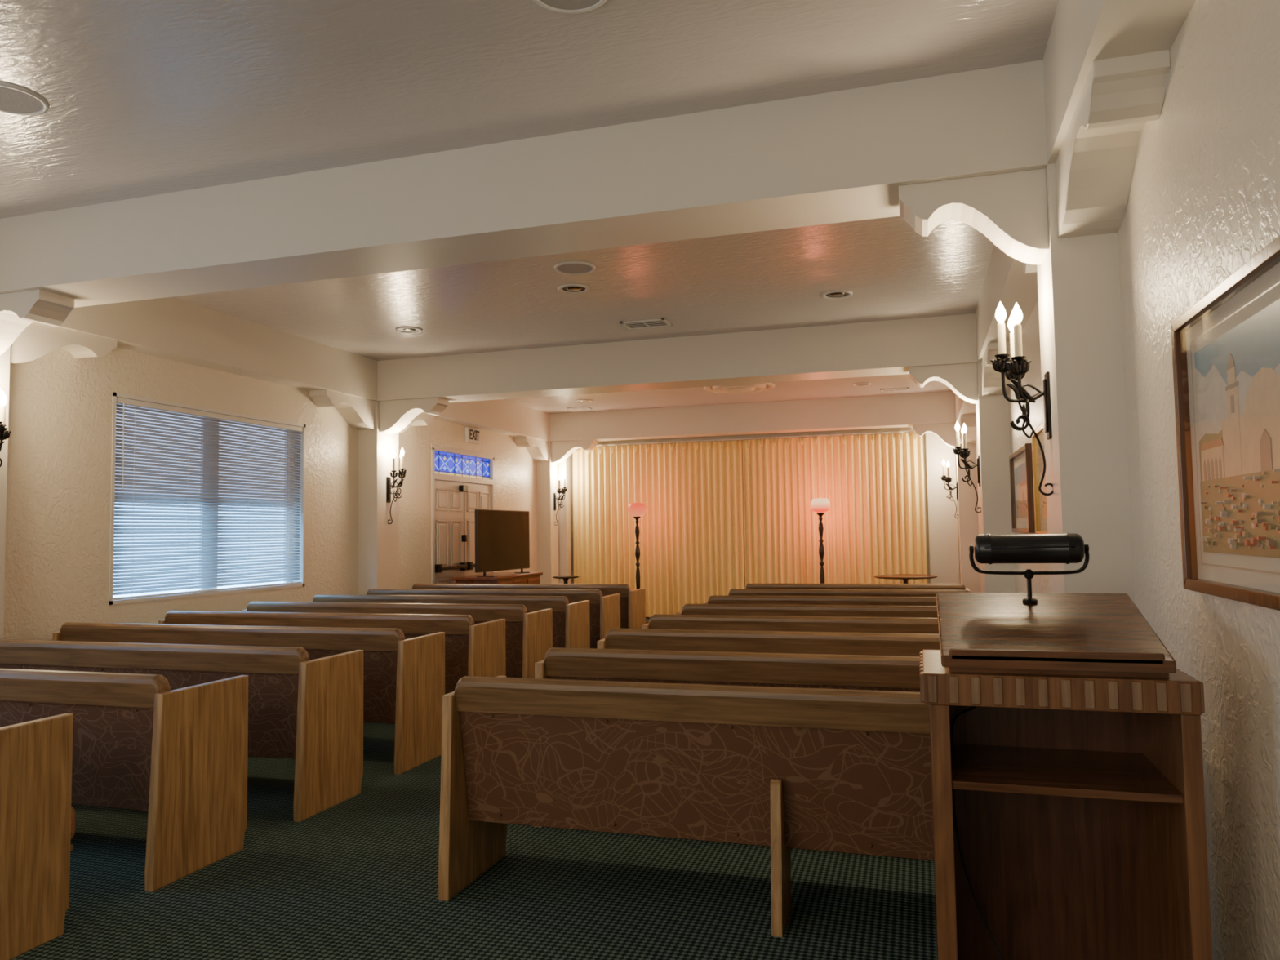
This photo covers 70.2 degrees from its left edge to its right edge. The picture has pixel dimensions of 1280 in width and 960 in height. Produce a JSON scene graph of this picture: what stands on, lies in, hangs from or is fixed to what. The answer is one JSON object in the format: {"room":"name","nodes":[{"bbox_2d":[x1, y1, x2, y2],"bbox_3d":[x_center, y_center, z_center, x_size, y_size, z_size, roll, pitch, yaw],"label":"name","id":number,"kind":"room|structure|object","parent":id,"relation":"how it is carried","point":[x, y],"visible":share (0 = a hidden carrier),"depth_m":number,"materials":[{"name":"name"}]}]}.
{"room":"funeral home chapel","nodes":[
{"label":"funeral home chapel","id":0,"kind":"room"},
{"bbox_2d":[3,347,537,640],"bbox_3d":[-4.254,0.210,7.575,0.200,3.475,18.000,-2,-3,17],"label":"wall","id":1,"kind":"structure","parent":0,"point":[57,548],"depth_m":7.43,"materials":[{"name":"beige paint"}]},
{"bbox_2d":[0,346,10,639],"bbox_3d":[-4.495,0.356,5.997,0.250,3.010,0.460,-2,-3,17],"label":"trim","id":2,"kind":"structure","parent":1,"relation":"attached to","point":[5,357],"depth_m":6.18,"materials":[{"name":"beige paint"}]},
{"bbox_2d":[0,389,11,466],"bbox_3d":[-4.263,-0.180,5.959,0.230,0.897,0.229,1,-4,-31],"label":"wall sconce","id":3,"kind":"object","parent":1,"relation":"attached to","point":[4,433],"visible":1,"depth_m":6.04,"materials":[{"name":"black metal"}]},
{"bbox_2d":[0,391,7,424],"bbox_3d":[-4.239,-0.468,6.051,0.048,0.252,0.047,-2,-3,17],"label":"candle","id":4,"kind":"object","parent":3,"relation":"on","point":[3,400],"depth_m":6.04,"materials":[{"name":"white wax"}]},
{"bbox_2d":[0,288,74,355],"bbox_3d":[-4.051,-0.986,5.863,0.760,0.360,0.250,-2,-3,17],"label":"trim","id":5,"kind":"structure","parent":1,"relation":"attached to","point":[18,310],"depth_m":5.77,"materials":[{"name":"beige paint"}]},
{"bbox_2d":[9,321,117,364],"bbox_3d":[-4.330,-0.947,6.727,0.220,0.330,0.900,-2,-3,17],"label":"trim","id":6,"kind":"structure","parent":1,"relation":"attached to","point":[37,340],"depth_m":6.60,"materials":[{"name":"beige"}]},
{"bbox_2d":[109,391,306,604],"bbox_3d":[-3.965,0.206,8.465,0.176,1.705,2.410,-2,-3,17],"label":"window","id":7,"kind":"structure","parent":1,"relation":"in","point":[302,553],"depth_m":8.36,"materials":[{"name":"white glass"}]},
{"bbox_2d":[112,396,302,599],"bbox_3d":[-3.907,0.205,8.448,0.056,1.641,2.338,-2,-3,17],"label":"window blind","id":8,"kind":"object","parent":7,"relation":"attached to","point":[191,536],"visible":1,"depth_m":8.28,"materials":[{"name":"white plastic"}]},
{"bbox_2d":[57,297,550,441],"bbox_3d":[-4.062,-1.299,7.595,0.250,0.465,18.000,-2,-3,17],"label":"trim","id":9,"kind":"structure","parent":1,"relation":"attached to","point":[171,328],"depth_m":8.55,"materials":[{"name":"beige paint"}]},
{"bbox_2d":[309,389,374,430],"bbox_3d":[-3.295,-0.769,10.108,0.220,0.330,0.900,-2,-3,17],"label":"trim","id":10,"kind":"structure","parent":1,"relation":"attached to","point":[357,412],"depth_m":10.17,"materials":[{"name":"beige paint"}]},
{"bbox_2d":[358,400,398,595],"bbox_3d":[-3.063,0.603,10.671,0.250,3.010,0.450,-2,-3,17],"label":"trim","id":11,"kind":"structure","parent":1,"relation":"attached to","point":[378,540],"depth_m":10.50,"materials":[{"name":"beige paint"}]},
{"bbox_2d":[386,447,406,524],"bbox_3d":[-2.831,0.067,10.633,0.230,0.897,0.229,1,-4,-31],"label":"wall sconce","id":12,"kind":"object","parent":1,"relation":"attached to","point":[401,472],"visible":1,"depth_m":10.62,"materials":[{"name":"black metal"}]},
{"bbox_2d":[391,448,395,471],"bbox_3d":[-2.857,-0.230,10.563,0.048,0.252,0.047,-2,-3,17],"label":"candle","id":13,"kind":"object","parent":12,"relation":"on","point":[393,454],"depth_m":10.55,"materials":[{"name":"white wax"}]},
{"bbox_2d":[400,447,404,468],"bbox_3d":[-2.775,-0.258,10.628,0.048,0.252,0.047,-2,-3,17],"label":"candle","id":14,"kind":"object","parent":12,"relation":"on","point":[402,452],"depth_m":10.61,"materials":[{"name":"white wax"}]},
{"bbox_2d":[379,397,448,434],"bbox_3d":[-2.618,-0.739,10.543,0.760,0.360,0.250,-2,-3,17],"label":"trim","id":15,"kind":"structure","parent":1,"relation":"attached to","point":[395,415],"depth_m":10.48,"materials":[{"name":"beige"}]},
{"bbox_2d":[398,412,434,433],"bbox_3d":[-2.900,-0.701,11.397,0.220,0.330,0.900,-2,-3,17],"label":"trim","id":16,"kind":"structure","parent":1,"relation":"attached to","point":[423,419],"depth_m":11.59,"materials":[{"name":"beige paint"}]},
{"bbox_2d":[435,480,467,583],"bbox_3d":[-2.603,1.105,12.525,0.110,2.185,0.861,-2,-3,17],"label":"door","id":17,"kind":"structure","parent":1,"relation":"in","point":[451,538],"depth_m":12.55,"materials":[{"name":"grey paint"}]},
{"bbox_2d":[434,450,489,479],"bbox_3d":[-2.554,-0.201,13.034,0.019,0.310,1.740,-2,-3,17],"label":"window","id":18,"kind":"structure","parent":1,"relation":"in","point":[449,464],"depth_m":13.01,"materials":[{"name":"blue glass"}]},
{"bbox_2d":[431,444,495,583],"bbox_3d":[-2.555,0.902,12.976,0.162,2.660,1.880,-2,-3,17],"label":"trim","id":19,"kind":"structure","parent":1,"relation":"attached to","point":[434,477],"depth_m":12.60,"materials":[{"name":"white paint"}]},
{"bbox_2d":[465,426,480,444],"bbox_3d":[-2.427,-0.643,13.228,0.055,0.210,0.400,-2,-3,17],"label":"exit sign","id":20,"kind":"object","parent":1,"relation":"attached to","point":[472,435],"visible":1,"depth_m":13.18,"materials":[{"name":"white plastic"}]},
{"bbox_2d":[463,482,491,575],"bbox_3d":[-2.349,1.149,13.355,0.110,2.185,0.861,-2,-3,17],"label":"door","id":21,"kind":"structure","parent":1,"relation":"in","point":[478,496],"depth_m":13.19,"materials":[{"name":"grey paint"}]},
{"bbox_2d":[514,435,548,461],"bbox_3d":[-1.789,-0.509,15.026,0.220,0.330,0.900,-2,-3,17],"label":"trim","id":22,"kind":"structure","parent":1,"relation":"attached to","point":[538,449],"depth_m":15.10,"materials":[{"name":"beige paint"}]},
{"bbox_2d":[536,441,559,583],"bbox_3d":[-1.572,0.859,15.541,0.250,3.010,0.350,-2,-3,17],"label":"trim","id":23,"kind":"structure","parent":1,"relation":"attached to","point":[547,472],"depth_m":15.40,"materials":[{"name":"beige paint"}]},
{"bbox_2d":[553,472,567,525],"bbox_3d":[-1.340,0.323,15.504,0.230,0.897,0.229,1,-4,-31],"label":"wall sconce","id":24,"kind":"object","parent":1,"relation":"attached to","point":[564,489],"visible":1,"depth_m":15.49,"materials":[{"name":"black metal"}]},
{"bbox_2d":[551,440,597,463],"bbox_3d":[-1.116,-0.480,15.446,0.760,0.360,0.220,-2,-3,17],"label":"trim","id":25,"kind":"structure","parent":1,"relation":"attached to","point":[561,451],"depth_m":15.40,"materials":[{"name":"beige"}]},
{"bbox_2d":[10,617,937,959],"bbox_3d":[-0.776,1.882,6.421,7.420,0.100,18.400,-2,-3,17],"label":"floor","id":26,"kind":"structure","parent":0,"point":[357,878],"depth_m":3.67,"materials":[{"name":"green carpet"}]},
{"bbox_2d":[0,713,75,959],"bbox_3d":[-3.541,1.274,3.588,2.820,0.872,0.630,-2,-3,17],"label":"pew","id":27,"kind":"object","parent":26,"relation":"on","point":[37,815],"visible":1,"depth_m":3.26,"materials":[{"name":"brown wood"}]},
{"bbox_2d":[70,806,75,839],"bbox_3d":[-3.512,1.343,3.675,2.724,0.145,0.440,-2,-3,17],"label":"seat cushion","id":28,"kind":"object","parent":27,"relation":"on","point":[73,812],"depth_m":3.46,"materials":[{"name":"fabric"}]},
{"bbox_2d":[0,668,248,892],"bbox_3d":[-3.267,1.322,4.483,2.820,0.872,0.630,-2,-3,17],"label":"pew","id":29,"kind":"object","parent":26,"relation":"on","point":[180,756],"visible":0.89,"depth_m":4.00,"materials":[{"name":"brown wood"}]},
{"bbox_2d":[0,639,363,822],"bbox_3d":[-2.993,1.369,5.378,2.820,0.872,0.630,-2,-3,17],"label":"pew","id":30,"kind":"object","parent":26,"relation":"on","point":[310,713],"visible":0.64,"depth_m":4.92,"materials":[{"name":"brown wood"}]},
{"bbox_2d":[52,622,444,774],"bbox_3d":[-2.719,1.416,6.272,2.820,0.872,0.630,-2,-3,17],"label":"pew","id":31,"kind":"object","parent":26,"relation":"on","point":[404,679],"visible":0.37,"depth_m":5.82,"materials":[{"name":"brown wood"}]},
{"bbox_2d":[158,610,506,694],"bbox_3d":[-2.445,1.463,7.167,2.820,0.872,0.630,-2,-3,17],"label":"pew","id":32,"kind":"object","parent":26,"relation":"on","point":[478,650],"visible":0.18,"depth_m":6.75,"materials":[{"name":"brown wood"}]},
{"bbox_2d":[241,601,552,678],"bbox_3d":[-2.171,1.510,8.062,2.820,0.872,0.630,-2,-3,17],"label":"pew","id":33,"kind":"object","parent":26,"relation":"on","point":[528,636],"visible":0.34,"depth_m":7.60,"materials":[{"name":"brown wood"}]},
{"bbox_2d":[308,594,590,648],"bbox_3d":[-1.897,1.558,8.957,2.820,0.872,0.630,-2,-3,17],"label":"pew","id":34,"kind":"object","parent":26,"relation":"on","point":[571,622],"visible":0.23,"depth_m":8.53,"materials":[{"name":"brown wood"}]},
{"bbox_2d":[366,588,620,648],"bbox_3d":[-1.623,1.605,9.851,2.820,0.872,0.630,-2,-3,17],"label":"pew","id":35,"kind":"object","parent":26,"relation":"on","point":[604,611],"visible":0.16,"depth_m":9.41,"materials":[{"name":"brown wood"}]},
{"bbox_2d":[452,572,542,583],"bbox_3d":[-1.922,1.746,12.486,0.665,0.900,1.480,-2,-3,17],"label":"credenza","id":36,"kind":"object","parent":26,"relation":"on","point":[499,577],"visible":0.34,"depth_m":12.10,"materials":[{"name":"brown wood"}]},
{"bbox_2d":[475,509,530,576],"bbox_3d":[-1.848,0.850,12.386,0.240,0.875,1.400,-2,-4,21],"label":"television","id":37,"kind":"object","parent":36,"relation":"on","point":[502,537],"visible":1,"depth_m":12.29,"materials":[{"name":"black plastic"}]},
{"bbox_2d":[412,583,645,628],"bbox_3d":[-1.349,1.652,10.746,2.820,0.872,0.630,-2,-3,17],"label":"pew","id":38,"kind":"object","parent":26,"relation":"on","point":[633,602],"visible":0.16,"depth_m":10.32,"materials":[{"name":"brown wood"}]},
{"bbox_2d":[552,575,578,583],"bbox_3d":[-1.122,1.858,13.806,0.408,0.795,0.408,-2,-3,17],"label":"round side table","id":39,"kind":"object","parent":26,"relation":"on","point":[566,578],"visible":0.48,"depth_m":13.71,"materials":[{"name":"brown wood"}]},
{"bbox_2d":[627,502,648,623],"bbox_3d":[-0.035,1.322,14.444,0.310,1.915,0.310,-2,-3,17],"label":"floor lamp","id":40,"kind":"object","parent":26,"relation":"on","point":[636,509],"visible":0.69,"depth_m":14.41,"materials":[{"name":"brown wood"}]},
{"bbox_2d":[438,675,934,937],"bbox_3d":[0.411,1.216,3.606,2.360,0.872,0.630,-2,-3,17],"label":"pew","id":41,"kind":"object","parent":26,"relation":"on","point":[782,769],"visible":0.67,"depth_m":3.47,"materials":[{"name":"brown wood"}]},
{"bbox_2d":[533,647,919,826],"bbox_3d":[0.683,1.263,4.496,2.360,0.872,0.630,-2,-3,17],"label":"pew","id":42,"kind":"object","parent":26,"relation":"on","point":[825,671],"visible":0.17,"depth_m":4.33,"materials":[{"name":"brown wood"}]},
{"bbox_2d":[596,628,940,656],"bbox_3d":[0.956,1.310,5.386,2.360,0.872,0.630,-2,-3,17],"label":"pew","id":43,"kind":"object","parent":26,"relation":"on","point":[700,640],"visible":0.06,"depth_m":5.20,"materials":[{"name":"brown wood"}]},
{"bbox_2d":[641,613,938,633],"bbox_3d":[1.228,1.357,6.276,2.360,0.872,0.630,-2,-3,17],"label":"pew","id":44,"kind":"object","parent":26,"relation":"on","point":[706,622],"visible":0.04,"depth_m":6.09,"materials":[{"name":"brown wood"}]},
{"bbox_2d":[675,604,937,617],"bbox_3d":[1.501,1.404,7.166,2.360,0.872,0.630,-2,-3,17],"label":"pew","id":45,"kind":"object","parent":26,"relation":"on","point":[855,611],"visible":0.04,"depth_m":6.97,"materials":[{"name":"brown wood"}]},
{"bbox_2d":[703,595,936,605],"bbox_3d":[1.773,1.451,8.056,2.360,0.872,0.630,-2,-3,17],"label":"pew","id":46,"kind":"object","parent":26,"relation":"on","point":[775,600],"visible":0.05,"depth_m":7.87,"materials":[{"name":"brown wood"}]},
{"bbox_2d":[810,497,830,583],"bbox_3d":[2.719,1.233,13.606,0.310,1.915,0.310,-2,-3,17],"label":"floor lamp","id":47,"kind":"object","parent":26,"relation":"on","point":[819,505],"visible":0.7,"depth_m":13.58,"materials":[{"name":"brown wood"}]},
{"bbox_2d":[726,588,969,596],"bbox_3d":[2.046,1.498,8.946,2.360,0.872,0.630,-2,-3,17],"label":"pew","id":48,"kind":"object","parent":26,"relation":"on","point":[733,592],"visible":0.05,"depth_m":8.72,"materials":[{"name":"brown wood"}]},
{"bbox_2d":[745,583,970,592],"bbox_3d":[2.318,1.545,9.836,2.360,0.872,0.630,-2,-3,17],"label":"pew","id":49,"kind":"object","parent":26,"relation":"on","point":[762,586],"visible":0.07,"depth_m":9.60,"materials":[{"name":"brown wood"}]},
{"bbox_2d":[874,573,937,583],"bbox_3d":[3.758,1.740,12.842,0.868,0.777,0.868,-2,-3,17],"label":"round side table","id":50,"kind":"object","parent":26,"relation":"on","point":[905,577],"visible":0.48,"depth_m":12.73,"materials":[{"name":"brown wood"}]},
{"bbox_2d":[919,592,1212,959],"bbox_3d":[1.187,0.967,2.641,0.692,1.236,0.544,-2,-3,17],"label":"lectern","id":51,"kind":"object","parent":26,"relation":"on","point":[1068,782],"visible":1,"depth_m":2.70,"materials":[{"name":"brown wood"}]},
{"bbox_2d":[968,532,1089,604],"bbox_3d":[1.219,0.277,2.853,0.349,0.221,0.099,-2,-3,17],"label":"reading lamp","id":52,"kind":"object","parent":51,"relation":"on","point":[1066,548],"visible":1,"depth_m":2.83,"materials":[{"name":"black metal"}]},
{"bbox_2d":[950,743,1183,804],"bbox_3d":[1.189,0.838,2.628,0.562,0.022,0.460,-2,-3,17],"label":"shelf","id":53,"kind":"object","parent":51,"relation":"attached to","point":[1130,773],"depth_m":2.57,"materials":[{"name":"brown wood"}]},
{"bbox_2d":[0,0,1058,413],"bbox_3d":[-0.829,-1.686,6.626,7.420,0.100,18.400,-2,-3,17],"label":"ceiling","id":54,"kind":"structure","parent":0,"point":[145,98],"depth_m":4.35,"materials":[{"name":"grey paint"}]},
{"bbox_2d":[0,82,49,115],"bbox_3d":[-2.889,-1.741,4.160,0.320,0.012,0.320,-2,-3,17],"label":"ceiling speaker","id":55,"kind":"object","parent":54,"relation":"attached to","point":[14,100],"visible":1,"depth_m":4.18,"materials":[{"name":"white plastic"}]},
{"bbox_2d":[0,86,43,112],"bbox_3d":[-2.889,-1.739,4.160,0.272,0.002,0.272,-2,-3,17],"label":"grille","id":56,"kind":"object","parent":55,"relation":"attached to","point":[12,99],"depth_m":4.17,"materials":[{"name":"grey"}]},
{"bbox_2d":[395,326,423,333],"bbox_3d":[-2.269,-1.474,8.951,0.270,0.014,0.270,-2,-3,17],"label":"recessed light","id":57,"kind":"object","parent":54,"relation":"in","point":[401,329],"visible":1,"depth_m":8.93,"materials":[{"name":"white metal"}]},
{"bbox_2d":[0,59,1047,307],"bbox_3d":[-1.289,-1.483,5.112,6.510,0.465,0.460,-2,-3,17],"label":"ceiling beam","id":58,"kind":"structure","parent":54,"relation":"attached to","point":[845,155],"depth_m":4.67,"materials":[{"name":"beige paint"}]},
{"bbox_2d":[533,0,607,13],"bbox_3d":[-0.264,-1.825,3.381,0.320,0.012,0.320,-2,-3,17],"label":"ceiling speaker","id":59,"kind":"object","parent":54,"relation":"attached to","point":[566,6],"visible":1,"depth_m":3.48,"materials":[{"name":"white plastic"}]},
{"bbox_2d":[539,0,599,9],"bbox_3d":[-0.264,-1.823,3.381,0.272,0.002,0.272,-2,-3,17],"label":"grille","id":60,"kind":"object","parent":59,"relation":"attached to","point":[547,4],"depth_m":3.48,"materials":[{"name":"grey"}]},
{"bbox_2d":[557,284,590,293],"bbox_3d":[-0.548,-1.581,7.539,0.270,0.014,0.270,-2,-3,17],"label":"recessed light","id":61,"kind":"object","parent":54,"relation":"in","point":[567,288],"visible":1,"depth_m":7.52,"materials":[{"name":"white metal"}]},
{"bbox_2d":[553,261,595,274],"bbox_3d":[-0.498,-1.617,6.950,0.320,0.012,0.320,-2,-3,17],"label":"ceiling speaker","id":62,"kind":"object","parent":54,"relation":"attached to","point":[570,267],"visible":1,"depth_m":6.94,"materials":[{"name":"white plastic"}]},
{"bbox_2d":[556,263,592,273],"bbox_3d":[-0.498,-1.615,6.950,0.272,0.002,0.272,-2,-3,17],"label":"grille","id":63,"kind":"object","parent":62,"relation":"attached to","point":[561,268],"depth_m":6.94,"materials":[{"name":"grey"}]},
{"bbox_2d":[567,406,591,410],"bbox_3d":[-0.981,-1.160,14.760,0.340,0.015,0.240,-2,-3,17],"label":"ceiling vent","id":64,"kind":"object","parent":54,"relation":"in","point":[580,407],"visible":1,"depth_m":14.72,"materials":[{"name":"white metal"}]},
{"bbox_2d":[620,318,671,329],"bbox_3d":[0.062,-1.515,8.847,0.440,0.015,0.300,-2,-3,17],"label":"ceiling vent","id":65,"kind":"object","parent":54,"relation":"in","point":[659,322],"visible":1,"depth_m":8.84,"materials":[{"name":"white metal"}]},
{"bbox_2d":[377,313,977,402],"bbox_3d":[0.142,-1.237,9.786,6.510,0.465,0.450,-2,-3,17],"label":"ceiling beam","id":66,"kind":"structure","parent":54,"relation":"attached to","point":[889,347],"depth_m":9.46,"materials":[{"name":"beige paint"}]},
{"bbox_2d":[703,382,775,393],"bbox_3d":[1.393,-1.276,12.783,1.000,0.080,1.000,-2,-3,17],"label":"ceiling light","id":67,"kind":"object","parent":54,"relation":"in","point":[748,388],"visible":0.81,"depth_m":12.66,"materials":[{"name":"beige glass"}]},
{"bbox_2d":[549,391,955,441],"bbox_3d":[1.634,-0.980,14.657,6.510,0.465,0.350,-2,-3,17],"label":"beam","id":68,"kind":"structure","parent":54,"relation":"attached to","point":[895,411],"depth_m":14.41,"materials":[{"name":"beige paint"}]},
{"bbox_2d":[821,289,853,298],"bbox_3d":[1.700,-1.597,7.847,0.270,0.014,0.270,-2,-3,17],"label":"recessed light","id":69,"kind":"object","parent":54,"relation":"in","point":[836,294],"visible":1,"depth_m":7.82,"materials":[{"name":"white metal"}]},
{"bbox_2d":[880,386,909,391],"bbox_3d":[3.718,-1.315,13.277,0.400,0.015,0.240,-2,-3,17],"label":"ceiling vent","id":70,"kind":"object","parent":54,"relation":"in","point":[894,389],"visible":1,"depth_m":13.23,"materials":[{"name":"white metal"}]},
{"bbox_2d":[558,426,960,588],"bbox_3d":[1.859,0.556,15.214,7.020,3.475,0.200,-2,-3,17],"label":"wall","id":71,"kind":"structure","parent":0,"point":[902,428],"depth_m":14.86,"materials":[{"name":"beige paint"}]},
{"bbox_2d":[558,453,573,583],"bbox_3d":[-1.276,0.872,15.843,0.140,3.010,0.360,-2,-3,17],"label":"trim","id":72,"kind":"structure","parent":71,"relation":"attached to","point":[566,513],"depth_m":15.72,"materials":[{"name":"beige paint"}]},
{"bbox_2d":[595,430,915,446],"bbox_3d":[1.611,-0.672,15.046,5.920,0.025,0.050,-2,-3,17],"label":"track","id":73,"kind":"object","parent":71,"relation":"attached to","point":[913,431],"visible":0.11,"depth_m":14.92,"materials":[{"name":"white metal"}]},
{"bbox_2d":[572,440,744,617],"bbox_3d":[0.263,0.846,15.358,2.988,2.920,0.118,-2,-3,17],"label":"curtain","id":74,"kind":"object","parent":73,"relation":"hanging from","point":[691,540],"visible":0.9,"depth_m":15.33,"materials":[{"name":"brown fabric"}]},
{"bbox_2d":[742,432,927,587],"bbox_3d":[3.061,0.756,14.507,2.842,2.920,0.120,-2,-3,17],"label":"curtain","id":75,"kind":"object","parent":73,"relation":"hanging from","point":[873,524],"visible":0.83,"depth_m":14.52,"materials":[{"name":"brown fabric"}]},
{"bbox_2d":[925,432,959,583],"bbox_3d":[4.721,0.687,14.178,0.430,3.010,0.070,-2,-3,17],"label":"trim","id":76,"kind":"structure","parent":71,"relation":"attached to","point":[942,522],"depth_m":14.16,"materials":[{"name":"beige paint"}]},
{"bbox_2d":[975,0,1279,959],"bbox_3d":[2.649,-0.014,5.473,0.200,3.475,18.000,-2,-3,17],"label":"wall","id":77,"kind":"structure","parent":0,"point":[1204,198],"depth_m":2.72,"materials":[{"name":"beige paint"}]},
{"bbox_2d":[912,422,955,448],"bbox_3d":[4.449,-0.661,13.752,0.620,0.360,0.220,-2,-3,17],"label":"corbel","id":78,"kind":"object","parent":77,"relation":"attached to","point":[946,432],"depth_m":13.62,"materials":[{"name":"beige paint"}]},
{"bbox_2d":[909,362,978,404],"bbox_3d":[2.947,-0.919,8.848,0.620,0.360,0.250,-2,-3,17],"label":"trim","id":79,"kind":"structure","parent":77,"relation":"attached to","point":[962,379],"depth_m":8.71,"materials":[{"name":"beige paint"}]},
{"bbox_2d":[940,459,959,518],"bbox_3d":[4.644,0.129,13.672,0.231,0.897,0.228,1,-4,-31],"label":"wall sconce","id":80,"kind":"object","parent":77,"relation":"attached to","point":[944,477],"visible":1,"depth_m":13.63,"materials":[{"name":"black metal"}]},
{"bbox_2d":[952,421,981,512],"bbox_3d":[3.152,-0.128,8.801,0.231,0.897,0.228,1,-4,-31],"label":"wall sconce","id":81,"kind":"object","parent":77,"relation":"attached to","point":[964,453],"visible":1,"depth_m":8.76,"materials":[{"name":"black metal"}]},
{"bbox_2d":[955,421,959,446],"bbox_3d":[3.086,-0.448,8.843,0.048,0.252,0.047,-2,-3,17],"label":"candle","id":82,"kind":"object","parent":81,"relation":"on","point":[957,426],"depth_m":8.83,"materials":[{"name":"white wax"}]},
{"bbox_2d":[961,422,967,448],"bbox_3d":[3.119,-0.424,8.743,0.048,0.252,0.047,-2,-3,17],"label":"candle","id":83,"kind":"object","parent":81,"relation":"on","point":[964,428],"depth_m":8.73,"materials":[{"name":"white wax"}]},
{"bbox_2d":[958,414,976,444],"bbox_3d":[4.708,-0.720,13.047,0.230,0.330,0.900,-2,-3,17],"label":"trim","id":84,"kind":"structure","parent":77,"relation":"attached to","point":[970,420],"depth_m":13.07,"materials":[{"name":"beige paint"}]},
{"bbox_2d":[955,422,981,592],"bbox_3d":[4.896,0.650,13.572,0.260,3.010,0.350,-2,-3,17],"label":"trim","id":85,"kind":"structure","parent":77,"relation":"attached to","point":[968,526],"depth_m":13.41,"materials":[{"name":"beige paint"}]},
{"bbox_2d":[898,168,1048,264],"bbox_3d":[1.514,-1.166,4.169,0.620,0.360,0.250,-2,-3,17],"label":"trim","id":86,"kind":"structure","parent":77,"relation":"attached to","point":[1010,209],"depth_m":4.04,"materials":[{"name":"beige paint"}]},
{"bbox_2d":[975,361,1015,592],"bbox_3d":[3.405,0.393,8.701,0.260,3.010,0.450,-2,-3,17],"label":"trim","id":87,"kind":"structure","parent":77,"relation":"attached to","point":[993,448],"depth_m":8.52,"materials":[{"name":"beige paint"}]},
{"bbox_2d":[981,342,1010,396],"bbox_3d":[3.202,-0.979,8.129,0.230,0.330,0.900,-2,-3,17],"label":"trim","id":88,"kind":"structure","parent":77,"relation":"attached to","point":[991,380],"depth_m":8.27,"materials":[{"name":"beige paint"}]},
{"bbox_2d":[990,301,1053,495],"bbox_3d":[1.721,-0.375,4.127,0.231,0.897,0.228,1,-4,-31],"label":"wall sconce","id":89,"kind":"object","parent":77,"relation":"attached to","point":[1015,368],"visible":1,"depth_m":4.09,"materials":[{"name":"black metal"}]},
{"bbox_2d":[995,301,1006,354],"bbox_3d":[1.655,-0.694,4.169,0.048,0.252,0.047,-2,-3,17],"label":"candle","id":90,"kind":"object","parent":89,"relation":"on","point":[1000,314],"depth_m":4.15,"materials":[{"name":"white wax"}]},
{"bbox_2d":[1007,311,1014,357],"bbox_3d":[1.738,-0.662,4.231,0.048,0.252,0.047,-2,-3,17],"label":"candle","id":91,"kind":"object","parent":89,"relation":"on","point":[1011,324],"depth_m":4.22,"materials":[{"name":"white wax"}]},
{"bbox_2d":[1011,302,1022,356],"bbox_3d":[1.688,-0.671,4.069,0.048,0.252,0.047,-2,-3,17],"label":"candle","id":92,"kind":"object","parent":89,"relation":"on","point":[1016,314],"depth_m":4.05,"materials":[{"name":"white wax"}]},
{"bbox_2d":[1008,443,1035,533],"bbox_3d":[3.146,0.093,7.514,0.045,0.680,1.300,-2,-3,17],"label":"framed picture","id":93,"kind":"object","parent":77,"relation":"attached to","point":[1021,481],"visible":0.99,"depth_m":7.46,"materials":[{"name":"brown wood"}]},
{"bbox_2d":[1014,462,1027,518],"bbox_3d":[3.153,0.093,7.512,0.007,0.440,1.060,-2,-3,17],"label":"print","id":94,"kind":"object","parent":93,"relation":"attached to","point":[1020,468],"depth_m":7.60},
{"bbox_2d":[1021,262,1037,274],"bbox_3d":[2.167,-1.158,4.749,0.230,0.330,0.900,-2,-3,17],"label":"trim","id":95,"kind":"structure","parent":77,"relation":"attached to","point":[1028,268],"depth_m":5.02,"materials":[{"name":"beige paint"}]},
{"bbox_2d":[1031,423,1048,533],"bbox_3d":[2.649,-0.002,5.891,0.045,0.740,1.300,-2,-3,17],"label":"framed picture","id":96,"kind":"object","parent":77,"relation":"attached to","point":[1040,500],"visible":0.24,"depth_m":6.44,"materials":[{"name":"brown wood"}]},
{"bbox_2d":[1039,444,1047,519],"bbox_3d":[2.655,-0.003,5.889,0.007,0.500,1.060,-2,-3,17],"label":"print","id":97,"kind":"object","parent":96,"relation":"attached to","point":[1043,498],"depth_m":6.27},
{"bbox_2d":[955,0,1195,422],"bbox_3d":[2.407,-1.509,5.626,0.260,0.465,18.000,-2,-3,17],"label":"trim","id":98,"kind":"structure","parent":77,"relation":"attached to","point":[1082,33],"depth_m":3.36,"materials":[{"name":"beige"}]},
{"bbox_2d":[1036,163,1134,603],"bbox_3d":[1.974,0.146,4.027,0.260,3.010,0.460,-2,-3,17],"label":"pillar","id":99,"kind":"structure","parent":77,"relation":"attached to","point":[1078,281],"depth_m":3.84,"materials":[{"name":"beige paint"}]},
{"bbox_2d":[1054,49,1170,238],"bbox_3d":[1.769,-1.226,3.450,0.230,0.330,0.900,-2,-3,17],"label":"trim","id":100,"kind":"structure","parent":77,"relation":"attached to","point":[1095,164],"depth_m":3.44,"materials":[{"name":"beige"}]},
{"bbox_2d":[1170,235,1279,610],"bbox_3d":[1.567,-0.109,2.348,0.045,0.850,1.150,-2,-3,17],"label":"framed picture","id":101,"kind":"object","parent":77,"relation":"attached to","point":[1225,346],"visible":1,"depth_m":2.47,"materials":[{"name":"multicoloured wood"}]},
{"bbox_2d":[1194,298,1279,558],"bbox_3d":[1.567,-0.109,2.348,0.020,0.610,0.910,-2,-3,17],"label":"print","id":102,"kind":"object","parent":101,"relation":"attached to","point":[1237,368],"depth_m":2.42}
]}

